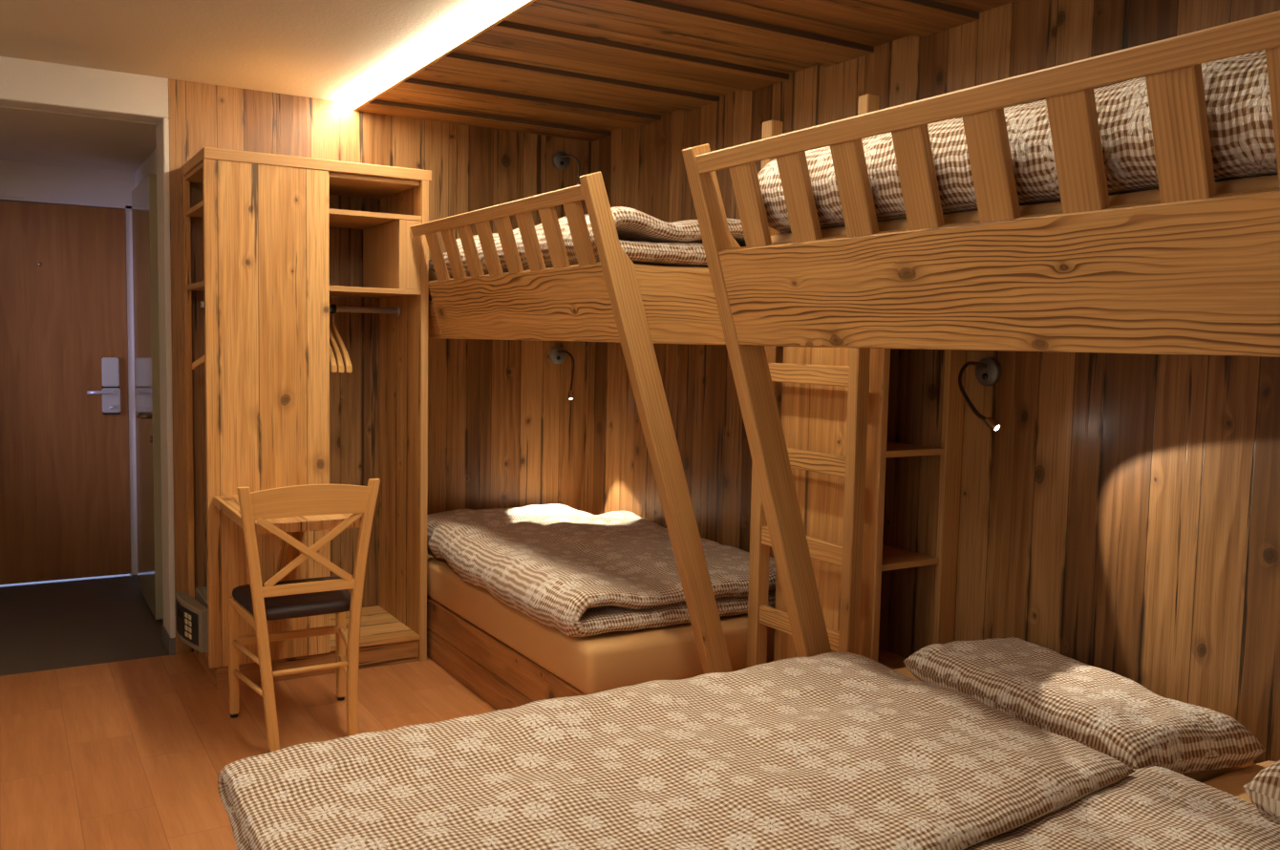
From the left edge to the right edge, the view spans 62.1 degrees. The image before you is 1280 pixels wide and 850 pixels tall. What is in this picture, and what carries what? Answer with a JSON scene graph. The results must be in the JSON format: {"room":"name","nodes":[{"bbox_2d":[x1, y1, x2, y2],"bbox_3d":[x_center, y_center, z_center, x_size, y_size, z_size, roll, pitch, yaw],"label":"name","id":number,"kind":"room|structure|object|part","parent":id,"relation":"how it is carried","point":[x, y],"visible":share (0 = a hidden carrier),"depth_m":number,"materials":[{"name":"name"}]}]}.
{"room":"hotel bedroom","nodes":[
{"label":"hotel bedroom","id":0,"kind":"room"},
{"bbox_2d":[0,160,134,206],"bbox_3d":[-3.241,-0.305,5.556,1.300,2.300,0.110,-2,5,-31],"label":"wall","id":1,"kind":"structure","parent":0,"point":[17,179],"depth_m":5.56,"materials":[{"name":"white paint"}]},
{"bbox_2d":[0,199,130,584],"bbox_3d":[-3.180,-0.158,5.538,0.929,1.988,0.117,-2,5,-31],"label":"door","id":2,"kind":"structure","parent":1,"relation":"in","point":[65,476],"depth_m":5.62,"materials":[{"name":"brown wood"}]},
{"bbox_3d":[-2.876,-0.175,5.678,0.140,0.024,0.046,-2,5,-31],"label":"handle","id":3,"kind":"part","parent":2,"relation":"part of","materials":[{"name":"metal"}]},
{"bbox_3d":[-2.855,-0.133,5.737,0.089,0.135,0.026,-2,5,-31],"label":"lock plate","id":4,"kind":"part","parent":2,"relation":"part of","materials":[{"name":"silver metal"}]},
{"bbox_2d":[0,195,137,575],"bbox_3d":[-3.205,-0.172,5.596,0.995,2.030,0.080,-2,5,-31],"label":"trim","id":5,"kind":"structure","parent":1,"relation":"attached to","point":[128,209],"depth_m":5.79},
{"bbox_2d":[0,105,159,171],"bbox_3d":[-2.855,-1.343,4.811,1.240,0.100,1.620,-2,5,-31],"label":"ceiling","id":6,"kind":"structure","parent":0,"point":[32,136],"depth_m":4.78,"materials":[{"name":"paint"}]},
{"bbox_2d":[134,117,175,638],"bbox_3d":[-2.326,-0.207,5.149,0.157,2.205,1.764,-2,5,-31],"label":"wall","id":7,"kind":"structure","parent":0,"point":[157,162],"depth_m":4.41,"materials":[{"name":"white paint"}]},
{"bbox_2d":[131,173,163,619],"bbox_3d":[-2.423,-0.141,5.163,0.100,2.043,0.730,-2,5,-31],"label":"door","id":8,"kind":"structure","parent":7,"relation":"in","point":[144,211],"depth_m":5.00,"materials":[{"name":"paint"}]},
{"bbox_3d":[-2.313,-0.043,4.943,0.058,0.019,0.134,-2,5,-31],"label":"handle","id":9,"kind":"part","parent":8,"relation":"part of","materials":[{"name":"brown metal"}]},
{"bbox_2d":[161,624,175,654],"bbox_3d":[-1.986,0.917,4.568,0.100,0.070,0.238,-2,5,-31],"label":"baseboard","id":10,"kind":"structure","parent":7,"relation":"attached to","point":[169,643],"depth_m":4.46,"materials":[{"name":"brown wood"}]},
{"bbox_2d":[0,574,498,849],"bbox_3d":[-0.833,1.130,2.975,3.500,0.060,8.300,-2,5,-31],"label":"floor","id":11,"kind":"structure","parent":0,"point":[128,755],"depth_m":3.74,"materials":[{"name":"laminate"}]},
{"bbox_2d":[227,478,380,752],"bbox_3d":[-1.167,0.603,3.611,0.454,0.878,0.486,-2,5,-31],"label":"dining chair","id":12,"kind":"object","parent":11,"relation":"on","point":[271,600],"visible":0.95,"depth_m":3.46,"materials":[{"name":"brown wood"}]},
{"bbox_3d":[-1.425,0.808,3.727,0.034,0.416,0.034,-2,5,-31],"label":"leg","id":13,"kind":"part","parent":12,"relation":"part of","materials":[{"name":"brown wood"}]},
{"bbox_3d":[-1.209,0.619,3.360,0.057,0.860,0.136,5,6,42],"label":"leg","id":14,"kind":"part","parent":12,"relation":"part of","materials":[{"name":"brown wood"}]},
{"bbox_3d":[-1.167,0.590,3.652,0.389,0.041,0.415,-2,5,-31],"label":"seat","id":15,"kind":"part","parent":12,"relation":"part of","materials":[{"name":"leather"}]},
{"bbox_3d":[-1.073,0.527,3.444,0.322,0.034,0.020,-2,5,-31],"label":"rail","id":16,"kind":"part","parent":12,"relation":"part of","materials":[{"name":"brown wood"}]},
{"bbox_3d":[-1.050,0.242,3.393,0.404,0.107,0.048,-2,5,-31],"label":"rail","id":17,"kind":"part","parent":12,"relation":"part of","materials":[{"name":"brown wood"}]},
{"bbox_3d":[-1.105,0.800,3.924,0.034,0.416,0.034,-2,5,-31],"label":"leg","id":18,"kind":"part","parent":12,"relation":"part of","materials":[{"name":"brown wood"}]},
{"bbox_3d":[-0.919,0.609,3.531,0.114,0.866,0.048,1,4,-4],"label":"leg","id":19,"kind":"part","parent":12,"relation":"part of","materials":[{"name":"brown wood"}]},
{"bbox_2d":[181,147,431,689],"bbox_3d":[-1.372,-0.033,4.379,0.863,2.017,0.560,-2,5,-31],"label":"wardrobe","id":20,"kind":"object","parent":11,"relation":"on","point":[268,218],"visible":0.91,"depth_m":4.09,"materials":[{"name":"brown wood"}]},
{"bbox_3d":[-1.860,-0.076,4.381,0.023,1.864,0.046,-2,5,-31],"label":"post","id":21,"kind":"part","parent":20,"relation":"part of","materials":[{"name":"brown wood"}]},
{"bbox_2d":[175,586,208,653],"bbox_3d":[-1.647,0.775,4.274,0.380,0.187,0.389,-2,5,-31],"label":"safe","id":22,"kind":"object","parent":20,"relation":"on","point":[192,617],"visible":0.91,"depth_m":4.11,"materials":[{"name":"black metal"}]},
{"bbox_3d":[-1.780,0.773,4.164,0.019,0.124,0.295,-2,6,-38],"label":"keypad panel","id":23,"kind":"part","parent":22,"relation":"part of","materials":[{"name":"black plastic"}]},
{"bbox_2d":[192,355,205,369],"bbox_3d":[-1.571,-0.356,4.234,0.410,0.276,0.040,1,4,-4],"label":"hanger","id":24,"kind":"object","parent":20,"relation":"hanging from","point":[200,361],"visible":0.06,"depth_m":4.22,"materials":[{"name":"brown wood"}]},
{"bbox_3d":[-1.412,-0.030,4.046,0.451,1.887,0.024,-2,5,-31],"label":"panel","id":25,"kind":"part","parent":20,"relation":"part of","materials":[{"name":"brown wood"}]},
{"bbox_2d":[213,494,360,584],"bbox_3d":[-1.265,0.457,3.768,0.352,0.341,0.674,-2,5,-31],"label":"desk","id":26,"kind":"object","parent":20,"relation":"attached to","point":[272,550],"visible":0.37,"depth_m":3.56,"materials":[{"name":"brown wood"}]},
{"bbox_3d":[-1.371,-0.479,4.343,0.791,0.025,0.025,-2,5,-31],"label":"hanging rod","id":27,"kind":"part","parent":20,"relation":"part of","materials":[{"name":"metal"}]},
{"bbox_2d":[185,200,421,229],"bbox_3d":[-1.360,-0.843,4.290,0.813,0.019,0.505,-2,5,-31],"label":"shelf","id":28,"kind":"object","parent":20,"relation":"attached to","point":[338,218],"depth_m":4.08,"materials":[{"name":"brown wood"}]},
{"bbox_2d":[186,280,421,298],"bbox_3d":[-1.366,-0.548,4.312,0.813,0.020,0.505,-2,5,-31],"label":"shelf","id":29,"kind":"object","parent":20,"relation":"attached to","point":[285,288],"depth_m":4.08,"materials":[{"name":"brown wood"}]},
{"bbox_2d":[329,344,337,372],"bbox_3d":[-1.320,-0.362,4.385,0.031,0.276,0.410,-2,5,-33],"label":"hanger","id":30,"kind":"object","parent":20,"relation":"hanging from","point":[333,367],"visible":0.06,"depth_m":4.24,"materials":[{"name":"brown wood"}]},
{"bbox_2d":[329,328,344,372],"bbox_3d":[-1.295,-0.363,4.400,0.031,0.276,0.410,-2,5,-33],"label":"hanger","id":31,"kind":"object","parent":20,"relation":"hanging from","point":[335,349],"visible":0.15,"depth_m":4.29,"materials":[{"name":"brown wood"}]},
{"bbox_2d":[329,303,352,372],"bbox_3d":[-1.270,-0.364,4.415,0.031,0.276,0.410,-2,5,-33],"label":"hanger","id":32,"kind":"object","parent":20,"relation":"hanging from","point":[334,331],"visible":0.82,"depth_m":4.35,"materials":[{"name":"brown wood"}]},
{"bbox_3d":[-1.027,-0.021,4.590,0.029,1.975,0.556,-2,5,-31],"label":"panel","id":33,"kind":"part","parent":20,"relation":"part of","materials":[{"name":"brown wood"}]},
{"bbox_2d":[426,595,586,710],"bbox_3d":[-0.222,0.880,4.349,1.017,0.250,1.938,-2,5,-31],"label":"bed base","id":34,"kind":"object","parent":11,"relation":"on","point":[500,674],"visible":0.06,"depth_m":3.94,"materials":[{"name":"brown wood"}]},
{"bbox_2d":[426,540,774,694],"bbox_3d":[-0.216,0.673,4.323,1.024,0.166,1.944,-2,5,-31],"label":"mattress","id":35,"kind":"object","parent":34,"relation":"on","point":[606,661],"visible":0.21,"depth_m":3.44,"materials":[{"name":"beige fabric"}]},
{"bbox_2d":[426,503,592,540],"bbox_3d":[-0.615,0.462,4.916,0.867,0.145,0.474,-2,5,-31],"label":"pillow","id":36,"kind":"object","parent":35,"relation":"on","point":[496,517],"visible":0.44,"depth_m":4.82,"materials":[{"name":"beige fabric"}]},
{"bbox_2d":[426,511,776,637],"bbox_3d":[-0.143,0.522,4.122,1.076,0.166,1.443,-2,5,-31],"label":"duvet","id":37,"kind":"object","parent":35,"relation":"on","point":[587,575],"visible":0.81,"depth_m":3.72,"materials":[{"name":"beige fabric"}]},
{"bbox_2d":[410,171,732,674],"bbox_3d":[-0.218,0.104,4.203,1.130,1.821,2.071,-2,5,-31],"label":"frame","id":38,"kind":"object","parent":11,"relation":"on","point":[612,299],"visible":0.85,"depth_m":3.29,"materials":[{"name":"brown wood"}]},
{"bbox_3d":[-0.524,-0.721,3.635,0.046,0.051,1.455,-2,5,-31],"label":"guard rail","id":39,"kind":"part","parent":38,"relation":"part of","materials":[{"name":"brown wood"}]},
{"bbox_3d":[0.100,0.187,3.215,0.654,1.821,0.044,-2,5,-31],"label":"leg","id":40,"kind":"part","parent":38,"relation":"part of","materials":[{"name":"brown wood"}]},
{"bbox_2d":[633,263,708,271],"bbox_3d":[-0.167,-0.473,4.264,0.938,0.222,1.905,-2,5,-31],"label":"mattress","id":41,"kind":"object","parent":38,"relation":"on","point":[700,268],"visible":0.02,"depth_m":3.34,"materials":[{"name":"beige fabric"}]},
{"bbox_2d":[428,253,468,278],"bbox_3d":[-0.511,-0.711,4.781,0.800,0.156,0.501,-2,5,-31],"label":"pillow","id":42,"kind":"object","parent":41,"relation":"on","point":[431,264],"visible":0.02,"depth_m":4.72,"materials":[{"name":"beige fabric"}]},
{"bbox_2d":[444,206,786,277],"bbox_3d":[-0.060,-0.646,3.965,0.968,0.170,1.348,-2,5,-31],"label":"duvet","id":43,"kind":"object","parent":41,"relation":"on","point":[646,239],"visible":0.3,"depth_m":3.33,"materials":[{"name":"beige fabric"}]},
{"bbox_2d":[746,93,879,667],"bbox_3d":[0.514,0.073,3.286,0.048,2.055,0.487,-2,5,-31],"label":"ladder","id":44,"kind":"object","parent":11,"relation":"on","point":[848,555],"visible":0.41,"depth_m":3.15,"materials":[{"name":"brown wood"}]},
{"bbox_3d":[0.402,0.056,3.472,0.048,2.055,0.051,-2,5,-31],"label":"post","id":45,"kind":"part","parent":44,"relation":"part of","materials":[{"name":"brown wood"}]},
{"bbox_3d":[0.629,0.090,3.096,0.048,2.055,0.041,-2,5,-31],"label":"post","id":46,"kind":"part","parent":44,"relation":"part of","materials":[{"name":"brown wood"}]},
{"bbox_2d":[773,346,966,669],"bbox_3d":[0.728,0.087,3.392,0.342,2.020,0.466,-2,5,-31],"label":"niche shelf","id":47,"kind":"object","parent":11,"relation":"on","point":[915,416],"visible":0.24,"depth_m":3.31,"materials":[{"name":"brown wood"}]},
{"bbox_3d":[0.589,0.100,3.312,0.022,2.000,0.460,-2,5,-31],"label":"panel","id":48,"kind":"part","parent":47,"relation":"part of","materials":[{"name":"brown wood"}]},
{"bbox_3d":[0.695,0.751,3.427,0.247,0.019,0.442,-2,5,-31],"label":"shelf","id":49,"kind":"part","parent":47,"relation":"part of","materials":[{"name":"brown wood"}]},
{"bbox_3d":[0.703,0.405,3.400,0.247,0.019,0.442,-2,5,-31],"label":"shelf","id":50,"kind":"part","parent":47,"relation":"part of","materials":[{"name":"brown wood"}]},
{"bbox_3d":[0.813,0.093,3.458,0.014,2.000,0.442,-2,5,-31],"label":"panel","id":51,"kind":"part","parent":47,"relation":"part of","materials":[{"name":"brown wood"}]},
{"bbox_3d":[0.710,0.067,3.374,0.247,0.019,0.442,-2,5,-31],"label":"shelf","id":52,"kind":"part","parent":47,"relation":"part of","materials":[{"name":"brown wood"}]},
{"bbox_2d":[682,10,1279,657],"bbox_3d":[1.111,0.286,2.069,1.059,1.844,2.221,-2,5,-31],"label":"frame","id":53,"kind":"object","parent":11,"relation":"on","point":[1195,269],"visible":0.96,"depth_m":1.94,"materials":[{"name":"brown wood"}]},
{"bbox_3d":[0.383,0.206,2.894,0.666,1.844,0.050,-2,5,-31],"label":"leg","id":54,"kind":"part","parent":53,"relation":"part of","materials":[{"name":"brown wood"}]},
{"bbox_3d":[0.701,-0.569,1.743,0.046,0.053,2.120,-2,5,-31],"label":"guard rail","id":55,"kind":"part","parent":53,"relation":"part of","materials":[{"name":"brown wood"}]},
{"bbox_2d":[770,174,1279,243],"bbox_3d":[1.192,-0.289,2.052,0.898,0.252,2.021,-2,5,-31],"label":"mattress","id":56,"kind":"object","parent":53,"relation":"on","point":[1265,181],"visible":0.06,"depth_m":1.92,"materials":[{"name":"beige fabric"}]},
{"bbox_2d":[757,49,1278,233],"bbox_3d":[1.097,-0.514,2.033,0.865,0.201,1.866,-2,5,-31],"label":"duvet","id":57,"kind":"object","parent":56,"relation":"on","point":[1237,96],"visible":0.27,"depth_m":1.86,"materials":[{"name":"beige fabric"}]},
{"bbox_3d":[0.593,1.086,2.024,2.026,0.235,1.775,-2,5,-31],"label":"bed base","id":58,"kind":"object","parent":11,"relation":"on","visible":0},
{"bbox_2d":[893,666,1254,782],"bbox_3d":[0.363,0.847,2.381,2.038,0.178,0.906,-2,5,-31],"label":"mattress","id":59,"kind":"object","parent":58,"relation":"on","point":[1201,777],"visible":0.02,"depth_m":2.43,"materials":[{"name":"fabric"}]},
{"bbox_2d":[217,651,1135,849],"bbox_3d":[0.107,0.713,2.126,1.665,0.117,0.987,-2,5,-31],"label":"duvet","id":60,"kind":"object","parent":59,"relation":"on","point":[829,751],"visible":1,"depth_m":2.06,"materials":[{"name":"beige fabric"}]},
{"bbox_2d":[902,637,1266,774],"bbox_3d":[1.077,0.685,2.684,0.405,0.123,0.803,-1,5,-23],"label":"pillow","id":61,"kind":"object","parent":59,"relation":"on","point":[1110,714],"visible":0.85,"depth_m":2.50,"materials":[{"name":"beige fabric"}]},
{"bbox_2d":[1201,760,1276,803],"bbox_3d":[0.834,0.917,1.602,2.038,0.178,0.897,-2,5,-31],"label":"mattress","id":62,"kind":"object","parent":58,"relation":"on","point":[1232,782],"visible":0.18,"depth_m":2.34,"materials":[{"name":"brown fabric"}]},
{"bbox_2d":[963,765,1279,849],"bbox_3d":[0.610,0.799,1.458,1.737,0.070,0.958,-2,5,-31],"label":"duvet","id":63,"kind":"object","parent":62,"relation":"on","point":[1154,807],"visible":0.93,"depth_m":1.99,"materials":[{"name":"beige fabric"}]},
{"bbox_2d":[1242,760,1279,819],"bbox_3d":[1.547,0.737,1.850,0.428,0.170,0.765,-2,5,-31],"label":"pillow","id":64,"kind":"object","parent":62,"relation":"on","point":[1263,791],"visible":0.81,"depth_m":2.04,"materials":[{"name":"beige fabric"}]},
{"bbox_2d":[168,78,592,654],"bbox_3d":[-1.111,-0.309,4.891,1.936,2.500,0.080,-2,5,-31],"label":"wall","id":65,"kind":"structure","parent":0,"point":[504,430],"depth_m":4.86,"materials":[{"name":"brown wood"}]},
{"bbox_2d":[0,56,168,123],"bbox_3d":[-2.637,-1.370,3.908,1.644,0.295,0.140,-2,5,-31],"label":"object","id":66,"kind":"structure","parent":65,"relation":"attached to","point":[24,83],"depth_m":4.13,"materials":[{"name":"white paint"}]},
{"bbox_2d":[549,346,575,399],"bbox_3d":[-0.362,-0.255,5.183,0.086,0.253,0.202,-2,5,-31],"label":"reading lamp","id":67,"kind":"object","parent":65,"relation":"attached to","point":[557,354],"visible":1,"depth_m":5.23,"materials":[{"name":"grey metal"}]},
{"bbox_2d":[552,150,580,185],"bbox_3d":[-0.357,-1.248,5.189,0.143,0.170,0.053,1,4,-5],"label":"reading lamp","id":68,"kind":"object","parent":65,"relation":"attached to","point":[560,160],"visible":0.88,"depth_m":5.17,"materials":[{"name":"grey metal"}]},
{"bbox_2d":[0,0,1018,141],"bbox_3d":[-0.225,-1.198,1.783,3.580,0.131,6.000,-2,5,-31],"label":"ceiling","id":69,"kind":"structure","parent":0,"point":[582,70],"depth_m":3.68,"materials":[{"name":"brown wood"}]},
{"bbox_2d":[338,0,536,110],"bbox_3d":[-0.429,-1.266,3.234,0.081,0.030,3.297,-2,5,-31],"label":"recessed light","id":70,"kind":"object","parent":69,"relation":"in","point":[496,11],"visible":1,"depth_m":3.65,"materials":[{"name":"white plastic"}]},
{"bbox_2d":[585,0,1279,764],"bbox_3d":[1.299,-0.100,2.850,0.080,2.500,6.080,-2,5,-31],"label":"wall","id":71,"kind":"structure","parent":0,"point":[1120,516],"depth_m":2.97,"materials":[{"name":"brown wood"}]},
{"bbox_2d":[958,357,1001,431],"bbox_3d":[0.980,-0.094,3.071,0.121,0.202,0.324,3,5,17],"label":"reading lamp","id":72,"kind":"object","parent":71,"relation":"attached to","point":[988,371],"visible":1,"depth_m":3.15,"materials":[{"name":"grey metal"}]},
{"bbox_2d":[981,373,987,380],"bbox_3d":[1.031,-0.145,3.176,0.005,0.020,0.020,-2,5,-31],"label":"switch","id":73,"kind":"object","parent":72,"relation":"attached to","point":[984,375],"depth_m":3.17,"materials":[{"name":"black plastic"}]}
]}

